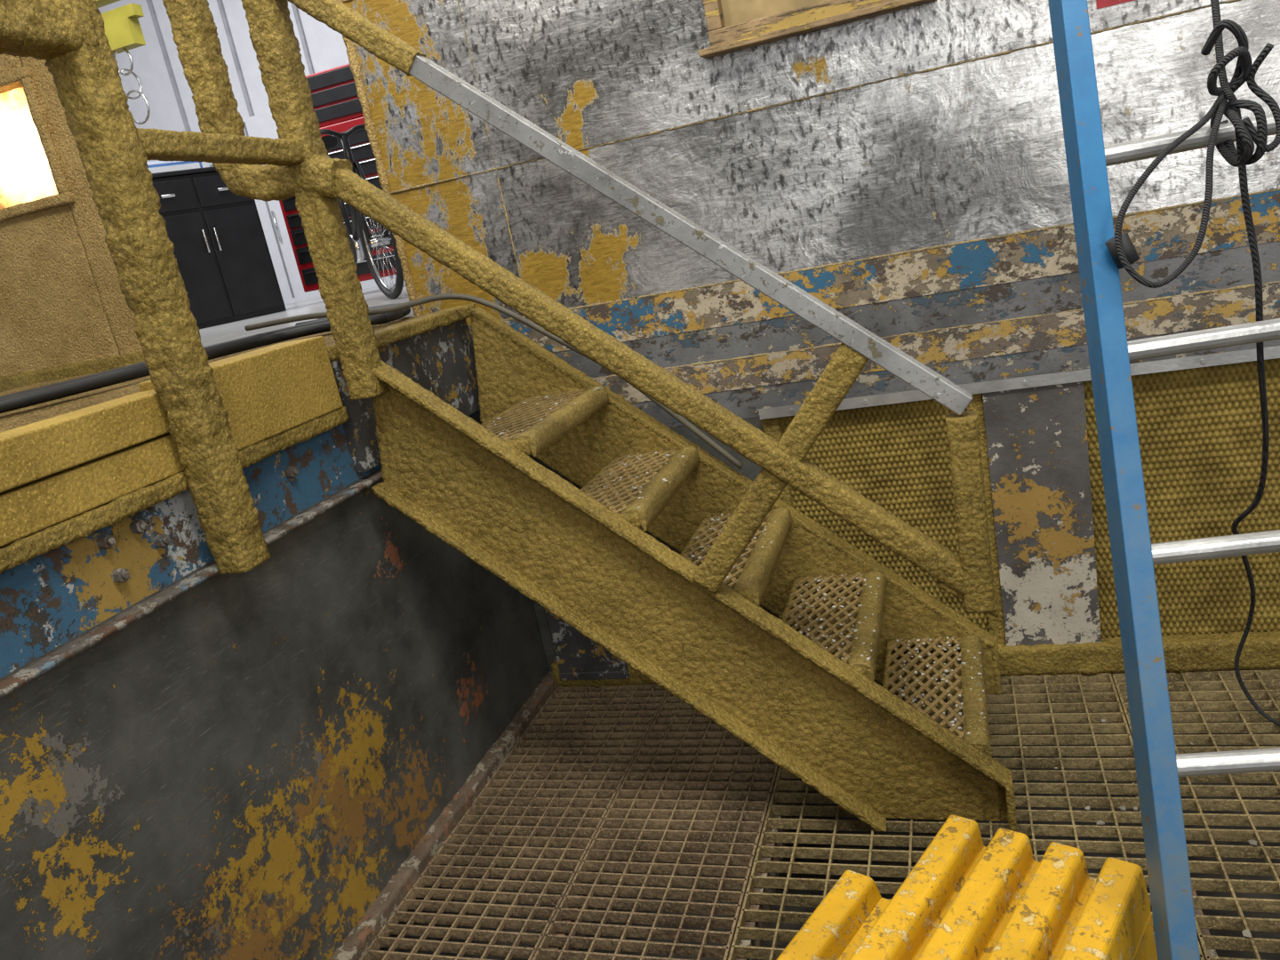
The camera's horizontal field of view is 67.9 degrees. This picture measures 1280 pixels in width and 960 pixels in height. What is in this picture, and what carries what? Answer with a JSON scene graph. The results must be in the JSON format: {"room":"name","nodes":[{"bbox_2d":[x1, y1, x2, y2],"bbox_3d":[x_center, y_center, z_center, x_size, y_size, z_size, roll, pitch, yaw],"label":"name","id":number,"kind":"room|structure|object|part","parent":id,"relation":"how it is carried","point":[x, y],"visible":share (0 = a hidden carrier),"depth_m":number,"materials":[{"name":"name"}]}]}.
{"room":"industrial workshop","nodes":[
{"label":"industrial workshop","id":0,"kind":"room"},
{"bbox_2d":[97,0,349,167],"bbox_3d":[-3.045,-3.952,9.143,11.000,4.170,0.130,-6,16,19],"label":"wall","id":1,"kind":"structure","parent":0,"point":[157,65],"depth_m":9.44,"materials":[{"name":"white paint"}]},
{"bbox_2d":[242,112,404,303],"bbox_3d":[-3.186,-2.771,9.461,1.700,1.820,0.102,-6,16,19],"label":"door","id":2,"kind":"structure","parent":1,"relation":"in","point":[262,125],"depth_m":9.69,"materials":[{"name":"white paint"}]},
{"bbox_2d":[0,409,548,959],"bbox_3d":[-1.028,0.978,1.568,0.088,1.618,4.050,-6,16,19],"label":"wall","id":3,"kind":"structure","parent":0,"point":[240,769],"depth_m":2.06,"materials":[{"name":"metal"}]},
{"bbox_2d":[0,336,342,546],"bbox_3d":[-1.254,0.186,1.083,0.135,0.184,2.930,-6,16,19],"label":"beam","id":4,"kind":"structure","parent":3,"relation":"attached to","point":[59,468],"depth_m":1.81,"materials":[{"name":"yellow metal"}]},
{"bbox_2d":[96,465,298,582],"bbox_3d":[-0.904,0.064,2.018,0.026,0.098,0.564,-6,16,19],"label":"bolts","id":5,"kind":"object","parent":3,"relation":"attached to","point":[105,541],"visible":1,"depth_m":1.83,"materials":[{"name":"silver metal"}]},
{"bbox_2d":[0,406,557,959],"bbox_3d":[-1.044,0.790,1.508,0.143,1.266,4.059,-6,16,19],"label":"trim","id":6,"kind":"structure","parent":3,"relation":"attached to","point":[13,554],"depth_m":2.21,"materials":[{"name":"metal"}]},
{"bbox_2d":[0,303,479,472],"bbox_3d":[-1.938,0.245,1.767,1.951,0.339,3.740,-6,16,19],"label":"work platform","id":7,"kind":"object","parent":6,"relation":"on","point":[435,350],"visible":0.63,"depth_m":2.75,"materials":[{"name":"metal"}]},
{"bbox_2d":[0,0,304,574],"bbox_3d":[-1.171,-0.523,1.458,0.290,1.735,1.896,-6,16,19],"label":"guardrail","id":8,"kind":"object","parent":7,"relation":"attached to","point":[68,35],"visible":0.98,"depth_m":1.84,"materials":[{"name":"yellow metal"}]},
{"bbox_3d":[-1.211,-0.609,1.125,0.101,0.102,1.320,-6,16,19],"label":"rail","id":9,"kind":"part","parent":8,"relation":"part of","materials":[{"name":"yellow metal"}]},
{"bbox_3d":[-0.888,-0.700,2.006,0.057,0.079,0.543,-5,16,22],"label":"rail","id":10,"kind":"part","parent":8,"relation":"part of","materials":[{"name":"yellow metal"}]},
{"bbox_3d":[-0.985,-1.148,2.183,0.254,1.002,0.088,-6,16,19],"label":"post","id":11,"kind":"part","parent":8,"relation":"part of","materials":[{"name":"yellow metal"}]},
{"bbox_2d":[199,281,414,346],"bbox_3d":[-3.406,-1.113,7.295,9.000,0.100,6.040,-6,16,19],"label":"floor","id":12,"kind":"structure","parent":0,"point":[373,296],"depth_m":5.69,"materials":[{"name":"concrete"}]},
{"bbox_2d":[0,303,410,413],"bbox_3d":[-1.328,-0.323,2.672,0.836,0.052,2.641,-4,17,24],"label":"pipe","id":13,"kind":"object","parent":12,"relation":"on","point":[29,397],"visible":0.57,"depth_m":2.58,"materials":[{"name":"black metal"}]},
{"bbox_2d":[146,160,286,328],"bbox_3d":[-3.260,-1.770,6.953,0.840,1.270,0.688,-24,20,-38],"label":"storage cabinet","id":14,"kind":"object","parent":12,"relation":"on","point":[221,252],"visible":0.69,"depth_m":6.76,"materials":[{"name":"black metal"}]},
{"bbox_2d":[279,63,396,292],"bbox_3d":[-2.174,-2.241,7.263,1.050,1.590,0.595,-6,16,19],"label":"tool chest","id":15,"kind":"object","parent":12,"relation":"on","point":[337,106],"visible":0.18,"depth_m":6.91,"materials":[{"name":"red metal"}]},
{"bbox_2d":[320,124,403,298],"bbox_3d":[-1.572,-1.479,5.347,0.553,0.924,1.498,-15,16,-13],"label":"bicycle","id":16,"kind":"object","parent":12,"relation":"on","point":[361,248],"visible":0.38,"depth_m":5.01,"materials":[{"name":"black metal"}]},
{"bbox_3d":[-1.691,-1.506,5.263,0.957,0.785,0.545,3,21,43],"label":"frame","id":17,"kind":"part","parent":16,"relation":"part of","materials":[{"name":"black metal"}]},
{"bbox_2d":[0,0,1279,758],"bbox_3d":[-0.212,-1.289,2.805,7.205,4.953,0.171,-6,16,19],"label":"wall","id":18,"kind":"structure","parent":0,"point":[972,150],"depth_m":2.73,"materials":[{"name":"metal"}]},
{"bbox_2d":[0,66,74,222],"bbox_3d":[-2.469,-1.192,3.537,0.820,0.466,0.088,-6,16,19],"label":"window","id":19,"kind":"structure","parent":18,"relation":"in","point":[33,179],"depth_m":3.48,"materials":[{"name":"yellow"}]},
{"bbox_2d":[96,0,150,124],"bbox_3d":[-1.788,-1.410,3.197,0.400,0.435,0.084,-6,16,19],"label":"hook","id":20,"kind":"object","parent":18,"relation":"attached to","point":[122,26],"visible":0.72,"depth_m":3.13,"materials":[{"name":"plastic"}]},
{"bbox_2d":[544,608,629,680],"bbox_3d":[-0.184,0.545,3.350,0.260,0.320,0.070,-6,16,19],"label":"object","id":21,"kind":"structure","parent":18,"relation":"attached to","point":[578,657],"depth_m":3.35,"materials":[{"name":"grey metal"}]},
{"bbox_2d":[342,0,1279,378],"bbox_3d":[1.108,-1.597,2.251,4.300,2.376,0.012,-6,16,19],"label":"trim","id":22,"kind":"structure","parent":18,"relation":"attached to","point":[1005,52],"depth_m":2.68,"materials":[{"name":"grey metal"}]},
{"bbox_2d":[698,0,936,58],"bbox_3d":[0.408,-1.517,2.464,0.630,0.655,0.080,-6,16,19],"label":"window","id":23,"kind":"structure","parent":18,"relation":"in","point":[732,25],"depth_m":2.56,"materials":[{"name":"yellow wood"}]},
{"bbox_2d":[778,399,989,631],"bbox_3d":[0.762,0.151,2.959,0.550,0.805,0.022,-6,16,19],"label":"mesh panel","id":24,"kind":"object","parent":18,"relation":"attached to","point":[896,456],"visible":0.38,"depth_m":2.90,"materials":[{"name":"yellow metal"}]},
{"bbox_2d":[551,381,1279,687],"bbox_3d":[1.545,0.123,2.679,4.101,0.904,0.087,-6,16,19],"label":"trim","id":25,"kind":"structure","parent":18,"relation":"attached to","point":[1034,443],"depth_m":2.78,"materials":[{"name":"grey metal"}]},
{"bbox_2d":[758,345,1279,419],"bbox_3d":[1.873,-0.359,2.405,3.200,0.032,0.044,-6,16,19],"label":"trim","id":26,"kind":"structure","parent":18,"relation":"attached to","point":[1269,352],"depth_m":2.65,"materials":[{"name":"metal"}]},
{"bbox_2d":[1083,358,1279,638],"bbox_3d":[1.682,0.058,2.635,0.790,0.805,0.022,-6,16,19],"label":"mesh panel","id":27,"kind":"object","parent":18,"relation":"attached to","point":[1200,429],"visible":0.67,"depth_m":2.66,"materials":[{"name":"yellow metal"}]},
{"bbox_2d":[359,669,1279,959],"bbox_3d":[1.070,1.024,1.690,3.676,0.119,2.653,-6,16,19],"label":"floor","id":28,"kind":"structure","parent":0,"point":[625,756],"depth_m":2.48,"materials":[{"name":"brown metal"}]},
{"bbox_3d":[-0.467,1.143,2.191,0.436,0.030,2.605,-6,16,19],"label":"panel","id":29,"kind":"part","parent":28,"relation":"part of","materials":[{"name":"brown metal"}]},
{"bbox_2d":[240,0,1016,831],"bbox_3d":[-0.103,-0.485,2.495,1.794,2.753,0.765,-6,16,19],"label":"staircase","id":30,"kind":"structure","parent":28,"relation":"on","point":[584,555],"depth_m":2.38,"materials":[{"name":"metal"}]},
{"bbox_2d":[244,293,743,469],"bbox_3d":[-0.463,-0.255,2.918,1.464,0.696,0.145,-9,15,8],"label":"air hose","id":31,"kind":"object","parent":30,"relation":"on","point":[446,296],"visible":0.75,"depth_m":2.88,"materials":[{"name":"grey rubber"}]},
{"bbox_3d":[-0.017,-0.259,2.178,1.460,1.256,0.064,-6,16,19],"label":"rail","id":32,"kind":"part","parent":30,"relation":"part of","materials":[{"name":"yellow metal"}]},
{"bbox_3d":[0.694,0.085,2.070,0.124,0.463,0.067,-6,16,19],"label":"post","id":33,"kind":"part","parent":30,"relation":"part of","materials":[{"name":"yellow metal"}]},
{"bbox_3d":[-0.049,1.101,2.044,0.446,0.030,2.605,-6,16,19],"label":"panel","id":34,"kind":"part","parent":28,"relation":"part of","materials":[{"name":"metal"}]},
{"bbox_3d":[0.600,1.037,1.817,0.926,0.030,2.605,-6,16,19],"label":"panel","id":35,"kind":"part","parent":28,"relation":"part of","materials":[{"name":"metal"}]},
{"bbox_2d":[776,814,1157,959],"bbox_3d":[0.478,0.902,1.496,0.507,0.433,0.640,2,20,41],"label":"corrugated panel","id":36,"kind":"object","parent":28,"relation":"on","point":[964,899],"depth_m":1.51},
{"bbox_2d":[1054,719,1256,937],"bbox_3d":[1.203,0.776,2.244,0.382,0.006,0.793,-6,16,19],"label":"flakes","id":37,"kind":"object","parent":28,"relation":"on","point":[1246,933],"visible":0.54,"depth_m":2.23,"materials":[{"name":"paint"}]},
{"bbox_2d":[1048,0,1279,959],"bbox_3d":[0.878,-1.136,1.453,0.542,4.177,1.801,-6,16,19],"label":"ladder","id":38,"kind":"object","parent":28,"relation":"on","point":[1102,251],"visible":1,"depth_m":1.38,"materials":[{"name":"metal"}]},
{"bbox_3d":[0.642,-1.119,1.521,0.045,4.156,1.721,-6,16,19],"label":"rail","id":39,"kind":"part","parent":38,"relation":"part of","materials":[{"name":"blue metal"}]},
{"bbox_3d":[1.474,0.950,1.511,0.926,0.030,2.605,-6,16,19],"label":"panel","id":40,"kind":"part","parent":28,"relation":"part of","materials":[{"name":"brown metal"}]},
{"bbox_2d":[455,768,1279,959],"bbox_3d":[1.044,1.568,1.002,4.200,0.060,4.450,-6,16,19],"label":"floor","id":41,"kind":"structure","parent":0,"point":[1221,953],"depth_m":2.73,"materials":[{"name":"metal"}]}
]}

